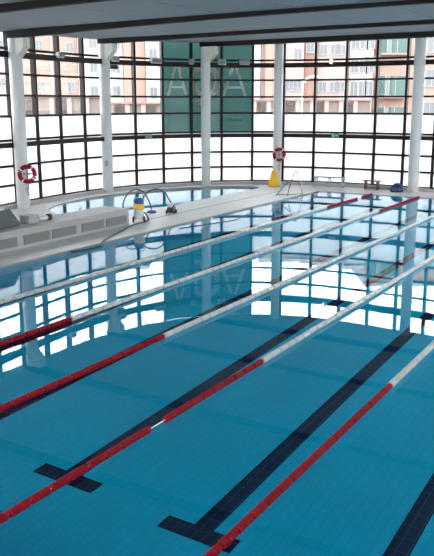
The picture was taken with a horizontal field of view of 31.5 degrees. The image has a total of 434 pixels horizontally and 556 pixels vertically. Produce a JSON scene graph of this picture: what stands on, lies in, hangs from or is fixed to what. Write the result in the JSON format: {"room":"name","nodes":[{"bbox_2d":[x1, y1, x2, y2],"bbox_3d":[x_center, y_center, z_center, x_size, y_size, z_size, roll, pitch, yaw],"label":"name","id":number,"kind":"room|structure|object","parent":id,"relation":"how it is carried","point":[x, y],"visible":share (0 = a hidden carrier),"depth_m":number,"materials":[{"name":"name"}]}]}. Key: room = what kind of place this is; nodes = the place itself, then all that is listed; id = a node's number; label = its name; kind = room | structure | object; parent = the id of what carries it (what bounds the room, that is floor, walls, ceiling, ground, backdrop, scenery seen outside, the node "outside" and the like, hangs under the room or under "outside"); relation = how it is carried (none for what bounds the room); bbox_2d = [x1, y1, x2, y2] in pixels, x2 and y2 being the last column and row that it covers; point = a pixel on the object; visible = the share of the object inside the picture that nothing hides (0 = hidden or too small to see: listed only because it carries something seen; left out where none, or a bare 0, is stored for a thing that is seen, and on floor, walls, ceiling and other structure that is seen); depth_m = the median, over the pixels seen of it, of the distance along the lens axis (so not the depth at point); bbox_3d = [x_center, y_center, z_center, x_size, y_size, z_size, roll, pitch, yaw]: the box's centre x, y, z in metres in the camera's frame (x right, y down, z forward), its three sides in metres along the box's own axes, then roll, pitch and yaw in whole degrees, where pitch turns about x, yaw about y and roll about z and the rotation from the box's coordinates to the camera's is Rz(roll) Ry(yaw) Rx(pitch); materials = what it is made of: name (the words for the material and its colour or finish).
{"room":"indoor swimming pool","nodes":[
{"label":"indoor swimming pool","id":0,"kind":"room"},
{"bbox_2d":[0,0,433,42],"bbox_3d":[0.757,-6.272,16.153,26.350,0.942,37.200,8,15,30],"label":"ceiling","id":1,"kind":"structure","parent":0,"point":[116,10],"depth_m":23.55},
{"bbox_2d":[0,0,113,12],"bbox_3d":[1.123,-6.050,15.860,25.336,0.553,0.220,8,15,30],"label":"roof beam","id":2,"kind":"structure","parent":1,"relation":"attached to","point":[34,4],"depth_m":18.99,"materials":[{"name":"black metal"}]},
{"bbox_2d":[6,0,433,37],"bbox_3d":[3.751,-7.172,20.491,25.721,0.552,0.220,8,15,30],"label":"roof beam","id":3,"kind":"structure","parent":1,"relation":"attached to","point":[42,31],"depth_m":23.10,"materials":[{"name":"black metal"}]},
{"bbox_2d":[97,19,433,43],"bbox_3d":[6.364,-8.338,25.177,26.195,0.402,0.220,8,15,30],"label":"roof beam","id":4,"kind":"structure","parent":1,"relation":"attached to","point":[416,22],"depth_m":27.91,"materials":[{"name":"black metal"}]},
{"bbox_2d":[199,31,433,46],"bbox_3d":[9.592,-9.087,28.393,24.047,0.278,0.220,8,15,30],"label":"roof beam","id":5,"kind":"structure","parent":1,"relation":"attached to","point":[424,34],"depth_m":31.37,"materials":[{"name":"black metal"}]},
{"bbox_2d":[0,184,433,265],"bbox_3d":[0.968,0.220,16.047,40.602,0.001,42.331,0,13,0],"label":"floor","id":6,"kind":"structure","parent":0,"point":[22,254],"depth_m":27.59,"materials":[{"name":"tile"}]},
{"bbox_2d":[7,38,31,208],"bbox_3d":[-6.956,-5.440,27.460,0.854,5.949,0.588,8,15,30],"label":"column","id":7,"kind":"structure","parent":6,"relation":"on","point":[17,47],"depth_m":27.25,"materials":[{"name":"white paint"}]},
{"bbox_2d":[17,165,36,195],"bbox_3d":[-6.806,-3.514,27.656,0.680,1.114,0.211,-3,13,-14],"label":"lifebuoy","id":8,"kind":"object","parent":7,"relation":"attached to","point":[27,181],"visible":1,"depth_m":27.57,"materials":[{"name":"red plastic"}]},
{"bbox_2d":[0,206,129,252],"bbox_3d":[-6.105,-0.920,19.868,1.060,0.520,11.360,8,15,30],"label":"bench","id":9,"kind":"object","parent":6,"relation":"on","point":[81,222],"visible":1,"depth_m":21.92,"materials":[{"name":"concrete"}]},
{"bbox_2d":[0,237,17,249],"bbox_3d":[-5.526,-0.865,19.872,0.042,0.250,1.000,8,15,30],"label":"vent grille","id":10,"kind":"object","parent":9,"relation":"attached to","point":[6,243],"depth_m":20.04,"materials":[{"name":"grey metal"}]},
{"bbox_2d":[0,208,19,228],"bbox_3d":[-5.913,-1.582,20.424,0.620,0.520,1.240,8,15,30],"label":"box","id":11,"kind":"object","parent":9,"relation":"on","point":[8,219],"visible":1,"depth_m":20.43,"materials":[{"name":"plastic"}]},
{"bbox_2d":[19,214,38,223],"bbox_3d":[-5.200,-1.636,21.324,0.370,0.225,0.400,8,15,30],"label":"metal box","id":12,"kind":"object","parent":9,"relation":"on","point":[26,218],"visible":1,"depth_m":21.19,"materials":[{"name":"grey metal"}]},
{"bbox_2d":[23,230,49,244],"bbox_3d":[-4.884,-1.104,20.917,0.042,0.250,1.000,8,15,30],"label":"vent grille","id":13,"kind":"object","parent":9,"relation":"attached to","point":[35,237],"depth_m":20.89,"materials":[{"name":"grey metal"}]},
{"bbox_2d":[38,213,52,220],"bbox_3d":[-4.871,-1.723,21.820,0.170,0.170,0.480,8,15,30],"label":"pump","id":14,"kind":"object","parent":9,"relation":"on","point":[47,216],"visible":0.95,"depth_m":21.78,"materials":[{"name":"grey plastic"}]},
{"bbox_2d":[52,225,76,238],"bbox_3d":[-4.324,-1.312,21.829,0.042,0.250,1.000,8,15,30],"label":"vent grille","id":15,"kind":"object","parent":9,"relation":"attached to","point":[61,231],"depth_m":21.82,"materials":[{"name":"grey metal"}]},
{"bbox_2d":[81,219,103,231],"bbox_3d":[-3.682,-1.551,22.875,0.042,0.250,1.000,8,15,30],"label":"vent grille","id":16,"kind":"object","parent":9,"relation":"attached to","point":[91,225],"depth_m":22.85,"materials":[{"name":"grey metal"}]},
{"bbox_2d":[106,215,126,226],"bbox_3d":[-3.107,-1.765,23.812,0.042,0.250,1.000,8,15,30],"label":"vent grille","id":17,"kind":"object","parent":9,"relation":"attached to","point":[111,220],"depth_m":23.80,"materials":[{"name":"grey metal"}]},
{"bbox_2d":[98,43,116,192],"bbox_3d":[-4.544,-6.622,32.266,0.849,6.112,0.578,8,15,30],"label":"column","id":18,"kind":"structure","parent":6,"relation":"on","point":[106,52],"depth_m":32.09,"materials":[{"name":"white paint"}]},
{"bbox_2d":[0,50,433,67],"bbox_3d":[0.870,-8.456,29.681,26.775,0.200,11.204,-4,13,-15],"label":"trim","id":19,"kind":"structure","parent":18,"relation":"attached to","point":[32,56],"depth_m":33.39,"materials":[{"name":"brown paint"}]},
{"bbox_2d":[56,52,64,57],"bbox_3d":[-5.971,-8.518,29.418,0.240,0.237,0.340,6,14,25],"label":"floodlight","id":20,"kind":"object","parent":19,"relation":"attached to","point":[58,54],"visible":1,"depth_m":29.30,"materials":[{"name":"grey metal"}]},
{"bbox_2d":[110,64,117,68],"bbox_3d":[-4.322,-8.857,32.163,0.180,0.265,0.380,12,18,43],"label":"spotlight","id":21,"kind":"object","parent":19,"relation":"hanging from","point":[112,66],"visible":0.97,"depth_m":32.12,"materials":[{"name":"grey metal"}]},
{"bbox_2d":[111,56,119,61],"bbox_3d":[-4.240,-9.121,32.056,0.240,0.237,0.360,12,18,43],"label":"floodlight","id":22,"kind":"object","parent":19,"relation":"attached to","point":[114,58],"visible":0.94,"depth_m":31.99,"materials":[{"name":"grey metal"}]},
{"bbox_2d":[150,58,161,63],"bbox_3d":[-2.634,-9.449,33.492,0.520,0.237,0.240,-10,16,-36],"label":"floodlight","id":23,"kind":"object","parent":19,"relation":"attached to","point":[152,60],"visible":1,"depth_m":33.41,"materials":[{"name":"grey metal"}]},
{"bbox_2d":[217,59,225,64],"bbox_3d":[0.214,-9.749,34.803,0.360,0.237,0.240,-4,13,-17],"label":"floodlight","id":24,"kind":"object","parent":19,"relation":"attached to","point":[219,62],"visible":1,"depth_m":34.72,"materials":[{"name":"grey metal"}]},
{"bbox_2d":[239,60,249,64],"bbox_3d":[1.246,-9.778,34.932,0.460,0.237,0.240,-1,13,-6],"label":"floodlight","id":25,"kind":"object","parent":19,"relation":"attached to","point":[241,62],"visible":1,"depth_m":34.86,"materials":[{"name":"grey metal"}]},
{"bbox_2d":[0,133,433,148],"bbox_3d":[0.870,-5.390,30.381,26.775,0.170,11.204,-4,13,-15],"label":"trim","id":26,"kind":"structure","parent":18,"relation":"attached to","point":[164,136],"depth_m":33.94,"materials":[{"name":"brown paint"}]},
{"bbox_2d":[132,193,144,222],"bbox_3d":[-2.518,-2.258,24.803,0.400,0.929,0.365,0,13,0],"label":"vacuum cleaner","id":27,"kind":"object","parent":6,"relation":"on","point":[138,206],"visible":1,"depth_m":24.69,"materials":[{"name":"grey plastic"}]},
{"bbox_2d":[71,212,148,252],"bbox_3d":[-2.858,-1.479,22.792,0.457,0.392,6.041,3,13,14],"label":"power cable","id":28,"kind":"object","parent":27,"relation":"attached to","point":[144,212],"visible":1,"depth_m":21.96,"materials":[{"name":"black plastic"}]},
{"bbox_2d":[142,188,170,202],"bbox_3d":[-1.988,-2.702,25.714,0.186,0.608,1.944,7,15,27],"label":"cable","id":29,"kind":"object","parent":27,"relation":"attached to","point":[154,188],"visible":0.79,"depth_m":25.61,"materials":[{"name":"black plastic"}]},
{"bbox_2d":[49,186,257,208],"bbox_3d":[-2.698,-2.821,31.437,4.251,0.930,11.701,8,15,30],"label":"basin","id":30,"kind":"object","parent":6,"relation":"in","point":[202,186],"visible":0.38,"depth_m":34.62,"materials":[{"name":"blue tile"}]},
{"bbox_2d":[49,187,256,213],"bbox_3d":[-2.104,-3.062,30.538,8.058,0.001,10.578,0,13,0],"label":"pool water","id":31,"kind":"object","parent":30,"relation":"in","point":[157,198],"visible":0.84,"depth_m":31.27,"materials":[{"name":"blue liquid"}]},
{"bbox_2d":[166,203,176,213],"bbox_3d":[-1.589,-2.423,26.788,0.324,0.363,0.356,3,13,13],"label":"robot","id":32,"kind":"object","parent":6,"relation":"on","point":[171,208],"visible":1,"depth_m":26.65,"materials":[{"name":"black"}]},
{"bbox_2d":[134,190,282,222],"bbox_3d":[0.190,-2.842,29.479,0.040,0.023,11.200,8,15,30],"label":"trim","id":33,"kind":"structure","parent":6,"relation":"on","point":[281,190],"depth_m":28.62,"materials":[{"name":"stone"}]},
{"bbox_2d":[200,46,217,185],"bbox_3d":[-0.387,-7.269,34.935,0.834,6.184,0.548,8,15,30],"label":"column","id":34,"kind":"structure","parent":6,"relation":"on","point":[209,53],"depth_m":34.80,"materials":[{"name":"white paint"}]},
{"bbox_2d":[0,191,433,268],"bbox_3d":[3.723,0.467,18.622,14.750,1.630,27.600,8,15,30],"label":"basin","id":35,"kind":"object","parent":6,"relation":"in","point":[317,191],"visible":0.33,"depth_m":26.30,"materials":[{"name":"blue tile"}]},
{"bbox_2d":[0,191,316,267],"bbox_3d":[-2.640,-1.169,22.154,0.080,0.026,27.600,8,15,30],"label":"trim","id":36,"kind":"structure","parent":35,"relation":"attached to","point":[314,191],"depth_m":22.14,"materials":[{"name":"white tile"}]},
{"bbox_2d":[0,192,433,555],"bbox_3d":[3.723,-0.298,18.447,26.830,0.001,31.257,0,13,0],"label":"pool water","id":37,"kind":"object","parent":35,"relation":"in","point":[178,489],"visible":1,"depth_m":10.46,"materials":[{"name":"blue liquid"}]},
{"bbox_2d":[0,193,372,303],"bbox_3d":[-0.529,-0.906,20.919,0.097,0.090,27.596,8,15,30],"label":"lane rope","id":38,"kind":"object","parent":37,"relation":"on","point":[18,296],"visible":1,"depth_m":19.09,"materials":[{"name":"white plastic"}]},
{"bbox_2d":[0,196,418,345],"bbox_3d":[1.179,-0.678,19.922,0.092,0.090,27.596,8,15,30],"label":"lane rope","id":39,"kind":"object","parent":37,"relation":"on","point":[126,299],"visible":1,"depth_m":16.22,"materials":[{"name":"white plastic"}]},
{"bbox_2d":[179,213,253,228],"bbox_3d":[0.221,-1.887,25.354,0.389,0.026,4.222,9,16,35],"label":"cable","id":40,"kind":"object","parent":37,"relation":"on","point":[251,213],"visible":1,"depth_m":24.92,"materials":[{"name":"blue plastic"}]},
{"bbox_2d":[0,255,433,524],"bbox_3d":[4.602,-0.222,17.925,0.092,0.090,27.596,8,15,30],"label":"lane rope","id":41,"kind":"object","parent":37,"relation":"on","point":[24,504],"visible":1,"depth_m":9.55,"materials":[{"name":"red plastic"}]},
{"bbox_2d":[0,215,433,412],"bbox_3d":[2.903,-0.448,18.916,0.100,0.090,27.596,8,15,30],"label":"lane rope","id":42,"kind":"object","parent":37,"relation":"on","point":[61,381],"visible":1,"depth_m":12.88,"materials":[{"name":"red plastic"}]},
{"bbox_2d":[203,341,433,555],"bbox_3d":[6.301,0.005,16.934,0.092,0.090,27.596,8,15,30],"label":"lane rope","id":43,"kind":"object","parent":37,"relation":"on","point":[230,536],"visible":1,"depth_m":8.16,"materials":[{"name":"red plastic"}]},
{"bbox_2d":[276,171,302,195],"bbox_3d":[3.093,-3.547,31.854,0.938,1.782,0.959,-11,17,-39],"label":"pool ladder","id":44,"kind":"object","parent":35,"relation":"attached to","point":[290,180],"visible":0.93,"depth_m":31.87,"materials":[{"name":"silver metal"}]},
{"bbox_2d":[0,181,433,208],"bbox_3d":[0.825,-3.272,31.042,27.212,0.145,11.427,-4,13,-15],"label":"baseboard","id":45,"kind":"structure","parent":6,"relation":"on","point":[61,197],"depth_m":34.55,"materials":[{"name":"concrete"}]},
{"bbox_2d":[0,31,16,205],"bbox_3d":[-7.808,-5.544,27.272,0.220,6.196,1.462,6,14,25],"label":"window","id":46,"kind":"structure","parent":45,"relation":"on","point":[7,190],"depth_m":27.88,"materials":[{"name":"white glass"}]},
{"bbox_2d":[3,31,40,201],"bbox_3d":[-7.193,-5.851,28.551,0.220,6.224,1.467,6,14,23],"label":"window","id":47,"kind":"structure","parent":45,"relation":"on","point":[30,119],"depth_m":28.91,"materials":[{"name":"white glass"}]},
{"bbox_2d":[28,37,63,198],"bbox_3d":[-6.579,-6.165,29.829,0.220,6.266,1.461,6,14,26],"label":"window","id":48,"kind":"structure","parent":45,"relation":"on","point":[49,159],"depth_m":29.92,"materials":[{"name":"white glass"}]},
{"bbox_2d":[53,36,86,194],"bbox_3d":[-5.892,-6.473,31.074,0.220,6.312,1.473,7,15,30],"label":"window","id":49,"kind":"structure","parent":45,"relation":"on","point":[70,125],"depth_m":31.18,"materials":[{"name":"white glass"}]},
{"bbox_2d":[78,38,102,190],"bbox_3d":[-5.095,-6.769,32.257,0.220,6.362,1.464,9,16,35],"label":"window","id":50,"kind":"structure","parent":45,"relation":"on","point":[91,121],"depth_m":32.20,"materials":[{"name":"white glass"}]},
{"bbox_2d":[110,56,135,187],"bbox_3d":[-4.164,-7.038,33.334,0.220,6.406,1.462,12,18,43],"label":"window","id":51,"kind":"structure","parent":45,"relation":"on","point":[123,151],"depth_m":33.68,"materials":[{"name":"white glass"}]},
{"bbox_2d":[131,42,162,185],"bbox_3d":[-3.083,-7.266,34.273,1.468,6.432,0.220,-10,16,-36],"label":"window","id":52,"kind":"structure","parent":45,"relation":"on","point":[148,158],"depth_m":34.48,"materials":[{"name":"white glass"}]},
{"bbox_2d":[159,42,190,183],"bbox_3d":[-1.865,-7.452,35.038,1.461,6.455,0.220,-7,15,-27],"label":"window","id":53,"kind":"structure","parent":45,"relation":"on","point":[176,156],"depth_m":35.33,"materials":[{"name":"white glass"}]},
{"bbox_2d":[189,43,220,181],"bbox_3d":[-0.532,-7.586,35.585,1.467,6.472,0.220,-4,13,-17],"label":"window","id":54,"kind":"structure","parent":45,"relation":"on","point":[195,142],"depth_m":35.85,"materials":[{"name":"white glass"}]},
{"bbox_2d":[163,42,251,131],"bbox_3d":[-0.490,-8.757,35.358,4.415,3.957,0.310,-4,13,-17],"label":"banner","id":55,"kind":"object","parent":54,"relation":"attached to","point":[173,122],"visible":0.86,"depth_m":35.48,"materials":[{"name":"teal fabric"}]},
{"bbox_2d":[220,46,251,180],"bbox_3d":[0.888,-7.658,35.881,1.471,6.480,0.220,-1,13,-6],"label":"window","id":56,"kind":"structure","parent":45,"relation":"on","point":[235,155],"depth_m":36.23,"materials":[{"name":"white glass"}]},
{"bbox_2d":[251,45,273,180],"bbox_3d":[2.340,-7.669,35.913,1.466,6.487,0.220,1,13,4],"label":"window","id":57,"kind":"structure","parent":45,"relation":"on","point":[261,122],"depth_m":36.19,"materials":[{"name":"white glass"}]},
{"bbox_2d":[281,44,314,181],"bbox_3d":[3.768,-7.620,35.686,1.460,6.493,0.220,3,13,14],"label":"window","id":58,"kind":"structure","parent":45,"relation":"on","point":[298,157],"depth_m":35.93,"materials":[{"name":"white glass"}]},
{"bbox_2d":[311,42,345,182],"bbox_3d":[5.132,-7.515,35.214,1.466,6.498,0.220,6,14,24],"label":"window","id":59,"kind":"structure","parent":45,"relation":"on","point":[326,152],"depth_m":35.47,"materials":[{"name":"white glass"}]},
{"bbox_2d":[341,41,375,184],"bbox_3d":[6.406,-7.367,34.560,1.439,6.501,0.220,8,15,30],"label":"window","id":60,"kind":"structure","parent":45,"relation":"on","point":[356,153],"depth_m":34.81,"materials":[{"name":"white glass"}]},
{"bbox_2d":[371,40,406,185],"bbox_3d":[7.587,-7.201,33.830,1.382,6.503,0.220,8,15,33],"label":"window","id":61,"kind":"structure","parent":45,"relation":"on","point":[386,154],"depth_m":34.08,"materials":[{"name":"white glass"}]},
{"bbox_2d":[400,38,433,187],"bbox_3d":[8.713,-7.033,33.094,1.352,6.504,0.220,9,15,33],"label":"window","id":62,"kind":"structure","parent":45,"relation":"on","point":[428,118],"depth_m":33.30,"materials":[{"name":"white glass"}]},
{"bbox_2d":[429,123,433,188],"bbox_3d":[9.869,-6.860,32.333,1.462,6.505,0.220,9,15,33],"label":"window","id":63,"kind":"structure","parent":45,"relation":"on","point":[432,156],"depth_m":33.12,"materials":[{"name":"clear glass"}]},
{"bbox_2d":[268,169,278,186],"bbox_3d":[2.620,-4.622,35.482,0.516,0.780,0.340,0,13,0],"label":"caution sign","id":64,"kind":"object","parent":6,"relation":"on","point":[273,181],"visible":1,"depth_m":35.40,"materials":[{"name":"yellow plastic"}]},
{"bbox_2d":[273,44,283,185],"bbox_3d":[2.800,-7.478,35.342,0.530,6.410,0.530,0,13,0],"label":"column","id":65,"kind":"structure","parent":6,"relation":"on","point":[279,48],"depth_m":35.07,"materials":[{"name":"white paint"}]},
{"bbox_2d":[272,148,285,170],"bbox_3d":[2.861,-5.459,35.463,0.626,1.067,0.204,1,13,3],"label":"lifebuoy","id":66,"kind":"object","parent":65,"relation":"attached to","point":[278,159],"visible":1,"depth_m":35.36,"materials":[{"name":"red plastic"}]},
{"bbox_2d":[314,176,345,187],"bbox_3d":[5.142,-4.391,35.197,1.391,0.455,0.460,6,14,25],"label":"bench","id":67,"kind":"object","parent":6,"relation":"on","point":[315,177],"visible":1,"depth_m":35.06,"materials":[{"name":"grey paint"}]},
{"bbox_2d":[362,180,381,189],"bbox_3d":[6.882,-4.141,34.228,0.860,0.400,0.300,8,15,32],"label":"bench","id":68,"kind":"object","parent":6,"relation":"on","point":[365,181],"visible":1,"depth_m":34.12,"materials":[{"name":"red wood"}]},
{"bbox_2d":[390,183,402,191],"bbox_3d":[7.800,-3.942,33.381,0.570,0.390,0.570,0,13,0],"label":"dome","id":69,"kind":"object","parent":6,"relation":"on","point":[396,187],"visible":1,"depth_m":33.21,"materials":[{"name":"blue plastic"}]},
{"bbox_2d":[406,37,426,191],"bbox_3d":[8.500,-6.889,32.738,0.600,6.422,0.600,0,13,0],"label":"column","id":70,"kind":"structure","parent":6,"relation":"on","point":[420,43],"depth_m":32.55,"materials":[{"name":"white paint"}]},
{"bbox_3d":[-2.294,-2.334,26.996,0.340,0.100,0.335,0,13,0],"label":"connector","id":71,"kind":"object","parent":6,"relation":"on","visible":0},
{"bbox_2d":[122,189,151,209],"bbox_3d":[-2.631,-2.568,25.769,0.134,0.871,2.344,4,14,19],"label":"cable","id":72,"kind":"object","parent":71,"relation":"attached to","point":[133,189],"visible":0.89,"depth_m":25.59,"materials":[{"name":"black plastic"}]},
{"bbox_3d":[0.000,-12.194,84.405,240.000,0.200,230.000,0,13,0],"label":"ground","id":73,"kind":"structure","parent":0,"visible":0},
{"bbox_2d":[0,32,6,114],"bbox_3d":[-23.144,-18.499,78.219,7.025,14.850,9.250,0,13,0],"label":"apartment building","id":74,"kind":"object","parent":73,"relation":"on","point":[3,100],"visible":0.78,"depth_m":73.70,"materials":[{"name":"grey"}]},
{"bbox_2d":[22,36,78,94],"bbox_3d":[-16.216,-18.130,77.278,6.220,14.550,9.250,0,13,0],"label":"apartment building","id":75,"kind":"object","parent":73,"relation":"on","point":[45,85],"visible":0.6,"depth_m":72.45,"materials":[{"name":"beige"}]},
{"bbox_2d":[24,97,99,196],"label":"window","id":76,"kind":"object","parent":73,"relation":"on","point":[46,105],"visible":0.21,"depth_m":54.70,"materials":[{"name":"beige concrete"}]},
{"bbox_2d":[25,100,30,114],"bbox_3d":[-13.599,-9.240,55.399,0.750,6.967,0.070,0,13,0],"label":"shutter","id":77,"kind":"object","parent":76,"relation":"hanging from","point":[27,102],"depth_m":54.70,"materials":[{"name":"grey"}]},
{"bbox_2d":[77,38,123,101],"bbox_3d":[-10.872,-18.311,76.724,4.198,15.150,9.250,0,13,0],"label":"apartment building","id":78,"kind":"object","parent":73,"relation":"on","point":[90,45],"visible":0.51,"depth_m":72.06,"materials":[{"name":"grey paint"}]},
{"bbox_2d":[123,42,145,101],"bbox_3d":[-7.660,-18.200,76.236,2.015,15.150,9.250,0,13,0],"label":"apartment building","id":79,"kind":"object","parent":73,"relation":"on","point":[139,46],"visible":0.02,"depth_m":71.59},
{"bbox_2d":[111,102,160,186],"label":"window","id":80,"kind":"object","parent":73,"relation":"on","point":[116,107],"visible":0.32,"depth_m":55.70,"materials":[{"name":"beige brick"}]},
{"bbox_2d":[145,41,178,131],"bbox_3d":[-4.072,-17.699,75.838,4.979,14.350,9.250,0,13,0],"label":"apartment building","id":81,"kind":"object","parent":73,"relation":"on","point":[151,48],"visible":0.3,"depth_m":71.10,"materials":[{"name":"grey"}]},
{"bbox_2d":[254,45,260,98],"bbox_3d":[1.225,-17.343,75.406,5.500,13.850,9.250,0,13,0],"label":"apartment building","id":82,"kind":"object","parent":73,"relation":"on","point":[257,48],"visible":0.02,"depth_m":70.58,"materials":[{"name":"grey paint"}]},
{"bbox_2d":[260,43,303,98],"bbox_3d":[6.026,-17.687,75.789,3.955,14.350,9.350,0,13,0],"label":"apartment building","id":83,"kind":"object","parent":73,"relation":"on","point":[294,50],"visible":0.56,"depth_m":70.98,"materials":[{"name":"grey"}]},
{"bbox_2d":[301,75,313,111],"bbox_3d":[6.660,-10.293,56.117,1.209,8.699,0.220,0,13,0],"label":"street lamp","id":84,"kind":"object","parent":73,"relation":"on","point":[312,76],"visible":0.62,"depth_m":55.36,"materials":[{"name":"white metal"}]},
{"bbox_2d":[303,43,314,98],"bbox_3d":[8.691,-17.907,76.303,1.171,14.550,9.250,0,13,0],"label":"apartment building","id":85,"kind":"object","parent":73,"relation":"on","point":[309,48],"visible":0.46,"depth_m":71.50,"materials":[{"name":"paint"}]},
{"bbox_2d":[254,99,372,182],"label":"window","id":86,"kind":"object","parent":73,"relation":"on","point":[260,105],"visible":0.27,"depth_m":58.60,"materials":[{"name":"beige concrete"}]},
{"bbox_2d":[257,103,264,111],"bbox_3d":[3.385,-10.025,59.323,0.600,6.750,0.070,0,13,0],"label":"shutter","id":87,"kind":"object","parent":86,"relation":"hanging from","point":[260,106],"depth_m":58.62,"materials":[{"name":"grey"}]},
{"bbox_2d":[286,103,293,111],"bbox_3d":[5.585,-10.025,59.323,0.600,6.750,0.070,0,13,0],"label":"shutter","id":88,"kind":"object","parent":86,"relation":"hanging from","point":[289,106],"depth_m":58.62,"materials":[{"name":"grey"}]},
{"bbox_2d":[317,103,322,111],"bbox_3d":[7.785,-10.025,59.323,0.600,6.750,0.070,0,13,0],"label":"shutter","id":89,"kind":"object","parent":86,"relation":"hanging from","point":[319,105],"depth_m":58.62,"materials":[{"name":"grey"}]},
{"bbox_2d":[348,103,351,111],"bbox_3d":[9.985,-10.025,59.323,0.600,6.750,0.070,0,13,0],"label":"shutter","id":90,"kind":"object","parent":86,"relation":"hanging from","point":[349,104],"depth_m":58.62,"materials":[{"name":"grey"}]},
{"bbox_2d":[317,41,345,98],"bbox_3d":[10.707,-18.165,76.757,2.641,14.850,9.250,0,13,0],"label":"apartment building","id":91,"kind":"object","parent":73,"relation":"on","point":[327,50],"visible":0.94,"depth_m":72.03,"materials":[{"name":"grey"}]},
{"bbox_2d":[348,40,374,112],"bbox_3d":[13.463,-18.515,77.165,2.614,15.350,9.300,0,13,0],"label":"apartment building","id":92,"kind":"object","parent":73,"relation":"on","point":[358,49],"visible":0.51,"depth_m":72.43,"materials":[{"name":"grey"}]},
{"bbox_2d":[371,37,433,112],"bbox_3d":[19.872,-19.634,77.575,9.912,17.350,10.000,0,13,0],"label":"apartment building","id":93,"kind":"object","parent":73,"relation":"on","point":[393,47],"visible":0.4,"depth_m":73.33,"materials":[{"name":"grey"}]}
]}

